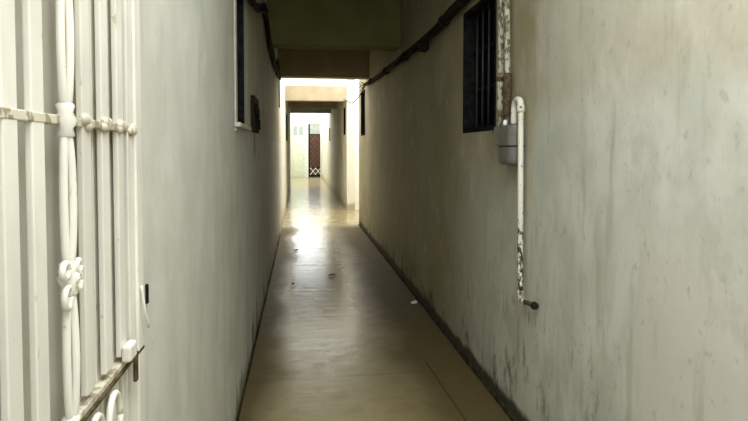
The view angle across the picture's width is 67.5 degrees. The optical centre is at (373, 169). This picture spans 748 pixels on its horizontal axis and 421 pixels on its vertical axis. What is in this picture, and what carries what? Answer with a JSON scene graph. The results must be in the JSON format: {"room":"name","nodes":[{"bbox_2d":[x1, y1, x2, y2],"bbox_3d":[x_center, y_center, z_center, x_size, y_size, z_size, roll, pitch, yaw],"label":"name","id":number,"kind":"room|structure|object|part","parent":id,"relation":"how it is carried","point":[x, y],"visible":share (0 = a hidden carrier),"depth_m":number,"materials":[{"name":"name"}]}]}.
{"room":"apartment building corridor","nodes":[
{"label":"apartment building corridor","id":0,"kind":"room"},
{"bbox_2d":[139,0,290,420],"bbox_3d":[-1.656,-0.723,9.041,0.200,3.801,24.400,0,2,-8],"label":"wall","id":1,"kind":"structure","parent":0,"point":[210,189],"depth_m":2.10,"materials":[{"name":"paint"}]},
{"bbox_2d":[0,0,108,420],"bbox_3d":[-0.466,0.214,0.312,0.065,2.550,1.925,0,2,-8],"label":"door","id":2,"kind":"structure","parent":1,"relation":"in","point":[50,83],"depth_m":0.88,"materials":[{"name":"white metal"}]},
{"bbox_2d":[0,0,149,420],"bbox_3d":[-0.392,0.227,0.357,0.044,2.480,1.745,0,2,-8],"label":"iron gate","id":3,"kind":"object","parent":1,"relation":"attached to","point":[97,119],"visible":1,"depth_m":0.89,"materials":[{"name":"white metal"}]},
{"bbox_3d":[-0.399,-0.056,0.364,0.018,0.014,1.710,0,2,-8],"label":"rail","id":4,"kind":"part","parent":3,"relation":"part of","materials":[{"name":"white metal"}]},
{"bbox_3d":[-0.399,0.401,0.380,0.018,0.012,1.710,0,2,-8],"label":"rail","id":5,"kind":"part","parent":3,"relation":"part of","materials":[{"name":"white metal"}]},
{"bbox_3d":[-0.508,0.198,1.183,0.030,2.480,0.045,0,2,-8],"label":"post","id":6,"kind":"part","parent":3,"relation":"part of","materials":[{"name":"white metal"}]},
{"bbox_2d":[145,284,148,303],"bbox_3d":[-0.526,0.286,1.295,0.008,0.045,0.010,0,2,-8],"label":"bolt keeper","id":7,"kind":"object","parent":1,"relation":"attached to","point":[146,285],"visible":0.96,"depth_m":1.29,"materials":[{"name":"black metal"}]},
{"bbox_2d":[233,0,251,130],"bbox_3d":[-0.861,-0.724,3.380,0.175,0.995,0.705,0,2,-8],"label":"window","id":8,"kind":"structure","parent":1,"relation":"in","point":[239,112],"depth_m":3.54,"materials":[{"name":"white metal"}]},
{"bbox_3d":[-0.871,-0.747,3.340,0.144,0.945,0.460,0,2,-8],"label":"frame","id":9,"kind":"part","parent":8,"relation":"part of","materials":[{"name":"black metal"}]},
{"bbox_3d":[-0.791,-0.262,3.406,0.035,0.026,0.705,0,2,-8],"label":"sill","id":10,"kind":"part","parent":8,"relation":"part of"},
{"bbox_2d":[250,95,260,132],"bbox_3d":[-0.905,-0.421,4.301,0.046,0.265,0.450,0,2,-8],"label":"switchboard","id":11,"kind":"object","parent":1,"relation":"attached to","point":[255,111],"visible":0.99,"depth_m":4.16,"materials":[{"name":"black metal"}]},
{"bbox_2d":[255,104,257,114],"bbox_3d":[-0.876,-0.450,4.188,0.018,0.080,0.060,0,2,-8],"label":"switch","id":12,"kind":"object","parent":11,"relation":"attached to","point":[256,105],"depth_m":4.16,"materials":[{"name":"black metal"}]},
{"bbox_2d":[258,120,260,129],"bbox_3d":[-0.907,-0.358,4.429,0.018,0.080,0.060,0,2,-8],"label":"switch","id":13,"kind":"object","parent":11,"relation":"attached to","point":[259,121],"depth_m":4.40,"materials":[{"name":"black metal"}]},
{"bbox_2d":[235,235,280,420],"bbox_3d":[-1.081,1.284,5.568,0.013,0.037,8.575,0,2,-8],"label":"baseboard","id":14,"kind":"structure","parent":1,"relation":"attached to","point":[260,319],"depth_m":4.22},
{"bbox_2d":[248,0,280,107],"bbox_3d":[-1.148,-1.267,6.178,0.059,0.693,6.236,0,2,-8],"label":"cable","id":15,"kind":"object","parent":1,"relation":"attached to","point":[259,8],"visible":1,"depth_m":5.78,"materials":[{"name":"black rubber"}]},
{"bbox_2d":[290,108,330,112],"bbox_3d":[-2.389,-2.350,21.099,1.520,0.410,0.200,0,2,-8],"label":"beam","id":16,"kind":"structure","parent":1,"relation":"attached to","point":[292,110],"depth_m":21.00,"materials":[{"name":"grey paint"}]},
{"bbox_2d":[288,101,336,108],"bbox_3d":[-1.934,-2.192,17.657,1.520,0.480,0.250,0,2,-8],"label":"beam","id":17,"kind":"structure","parent":1,"relation":"attached to","point":[291,104],"depth_m":17.54,"materials":[{"name":"brown paint"}]},
{"bbox_2d":[290,113,320,176],"bbox_3d":[-3.804,-1.516,31.237,1.680,3.800,0.200,0,2,-8],"label":"wall","id":18,"kind":"structure","parent":0,"point":[295,118],"depth_m":31.09,"materials":[{"name":"white paint"}]},
{"bbox_2d":[291,124,304,176],"bbox_3d":[-4.200,-1.084,31.044,0.730,2.950,0.110,0,2,-8],"label":"door","id":19,"kind":"structure","parent":18,"relation":"in","point":[297,130],"depth_m":31.04,"materials":[{"name":"white paint"}]},
{"bbox_3d":[-4.350,-2.177,30.988,0.230,0.500,0.013,0,2,-8],"label":"pane","id":20,"kind":"part","parent":19,"relation":"part of","materials":[{"name":"grey glass"}]},
{"bbox_3d":[-4.196,-0.784,31.055,0.540,1.850,0.020,0,2,-8],"label":"raised panel","id":21,"kind":"part","parent":19,"relation":"part of","materials":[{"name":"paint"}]},
{"bbox_3d":[-4.047,-2.179,31.028,0.240,0.500,0.013,0,2,-8],"label":"pane","id":22,"kind":"part","parent":19,"relation":"part of","materials":[{"name":"grey glass"}]},
{"bbox_2d":[306,122,320,176],"bbox_3d":[-3.353,-1.138,31.174,0.805,3.050,0.070,0,2,-8],"label":"door","id":23,"kind":"structure","parent":18,"relation":"in","point":[312,128],"depth_m":31.18,"materials":[{"name":"brown wood"}]},
{"bbox_2d":[310,135,319,176],"bbox_3d":[-3.276,-0.786,31.176,0.592,2.345,0.064,0,2,-8],"label":"gate","id":24,"kind":"object","parent":23,"relation":"attached to","point":[315,167],"visible":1,"depth_m":31.18,"materials":[{"name":"brown metal"}]},
{"bbox_3d":[-3.327,-0.805,31.218,0.665,2.340,0.012,0,2,-8],"label":"door","id":25,"kind":"part","parent":23,"relation":"part of","materials":[{"name":"brown wood"}]},
{"bbox_2d":[285,78,358,209],"bbox_3d":[-0.733,-0.903,14.092,2.955,3.800,0.220,0,2,-8],"label":"wall","id":26,"kind":"structure","parent":0,"point":[356,80],"depth_m":14.00,"materials":[{"name":"white paint"}]},
{"bbox_2d":[285,85,346,101],"bbox_3d":[-1.442,-1.899,13.943,1.520,0.370,0.260,0,2,-8],"label":"beam","id":27,"kind":"structure","parent":26,"relation":"attached to","point":[292,92],"depth_m":13.82,"materials":[{"name":"beige paint"}]},
{"bbox_2d":[321,79,354,209],"bbox_3d":[-1.752,-1.218,22.889,0.200,3.800,17.900,0,2,-8],"label":"wall","id":28,"kind":"structure","parent":0,"point":[337,154],"depth_m":15.92,"materials":[{"name":"white paint"}]},
{"bbox_2d":[344,107,345,134],"bbox_3d":[-0.702,-1.275,14.689,0.144,0.700,0.620,0,2,-8],"label":"window","id":29,"kind":"structure","parent":28,"relation":"in","point":[345,107],"depth_m":14.52,"materials":[{"name":"black metal"}]},
{"bbox_2d":[239,177,510,420],"bbox_3d":[-0.902,1.058,14.504,3.500,0.150,34.900,0,2,-8],"label":"floor","id":30,"kind":"structure","parent":0,"point":[351,344],"depth_m":4.39,"materials":[{"name":"beige tile"}]},
{"bbox_2d":[359,0,747,420],"bbox_3d":[0.724,-0.549,4.164,0.200,3.800,14.100,0,2,-8],"label":"wall","id":31,"kind":"structure","parent":0,"point":[635,167],"depth_m":2.30,"materials":[{"name":"paint"}]},
{"bbox_2d":[278,48,368,79],"bbox_3d":[-0.854,-2.100,9.482,1.520,1.080,0.240,0,2,-8],"label":"beam","id":32,"kind":"structure","parent":31,"relation":"attached to","point":[294,63],"depth_m":9.38,"materials":[{"name":"brown paint"}]},
{"bbox_2d":[267,0,400,50],"bbox_3d":[-0.459,-1.728,6.504,1.520,0.610,0.270,0,2,-8],"label":"ceiling","id":33,"kind":"structure","parent":31,"relation":"attached to","point":[375,25],"depth_m":6.38,"materials":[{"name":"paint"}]},
{"bbox_2d":[361,89,364,135],"bbox_3d":[-0.136,-1.057,10.411,0.144,0.830,0.700,0,2,-8],"label":"window","id":34,"kind":"structure","parent":31,"relation":"in","point":[363,92],"depth_m":10.71,"materials":[{"name":"black metal"}]},
{"bbox_2d":[344,0,470,102],"bbox_3d":[-0.035,-1.394,8.591,0.134,0.364,10.733,0,2,-8],"label":"cable bundle","id":35,"kind":"object","parent":31,"relation":"attached to","point":[422,45],"visible":1,"depth_m":5.00,"materials":[{"name":"black rubber"}]},
{"bbox_2d":[359,224,517,420],"bbox_3d":[0.402,1.271,5.852,0.013,0.041,10.800,0,2,-8],"label":"baseboard","id":36,"kind":"structure","parent":31,"relation":"attached to","point":[501,404],"depth_m":4.22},
{"bbox_2d":[463,0,496,132],"bbox_3d":[0.753,-0.677,3.689,0.144,0.850,0.680,0,2,-8],"label":"window","id":37,"kind":"structure","parent":31,"relation":"in","point":[480,21],"depth_m":3.86,"materials":[{"name":"black metal"}]},
{"bbox_3d":[0.800,-0.677,3.695,0.030,0.780,0.610,0,2,-8],"label":"pane","id":38,"kind":"part","parent":37,"relation":"part of","materials":[{"name":"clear glass"}]},
{"bbox_2d":[496,0,503,125],"bbox_3d":[0.723,-1.081,3.136,0.062,1.664,0.060,0,2,-8],"label":"pipe","id":39,"kind":"object","parent":31,"relation":"attached to","point":[500,58],"visible":0.77,"depth_m":3.14,"materials":[{"name":"metal"}]},
{"bbox_2d":[503,0,511,124],"bbox_3d":[0.733,-1.078,3.060,0.062,1.665,0.094,0,2,-8],"label":"pipe","id":40,"kind":"object","parent":31,"relation":"attached to","point":[507,77],"visible":0.97,"depth_m":3.04,"materials":[{"name":"metal"}]},
{"bbox_2d":[493,120,524,164],"bbox_3d":[0.723,-0.151,3.079,0.085,0.242,0.337,0,2,-8],"label":"meter box","id":41,"kind":"object","parent":31,"relation":"attached to","point":[505,136],"visible":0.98,"depth_m":2.94,"materials":[{"name":"grey plastic"}]},
{"bbox_2d":[511,96,538,309],"bbox_3d":[0.762,0.154,2.860,0.043,1.070,0.284,0,2,-12],"label":"pipe","id":42,"kind":"object","parent":31,"relation":"attached to","point":[517,105],"visible":1,"depth_m":2.87,"materials":[{"name":"white paint"}]},
{"bbox_2d":[517,105,524,111],"bbox_3d":[0.753,-0.315,2.876,0.040,0.036,0.039,0,2,-8],"label":"clamp","id":43,"kind":"object","parent":42,"relation":"attached to","point":[520,108],"depth_m":2.86,"materials":[{"name":"white paint"}]}
]}

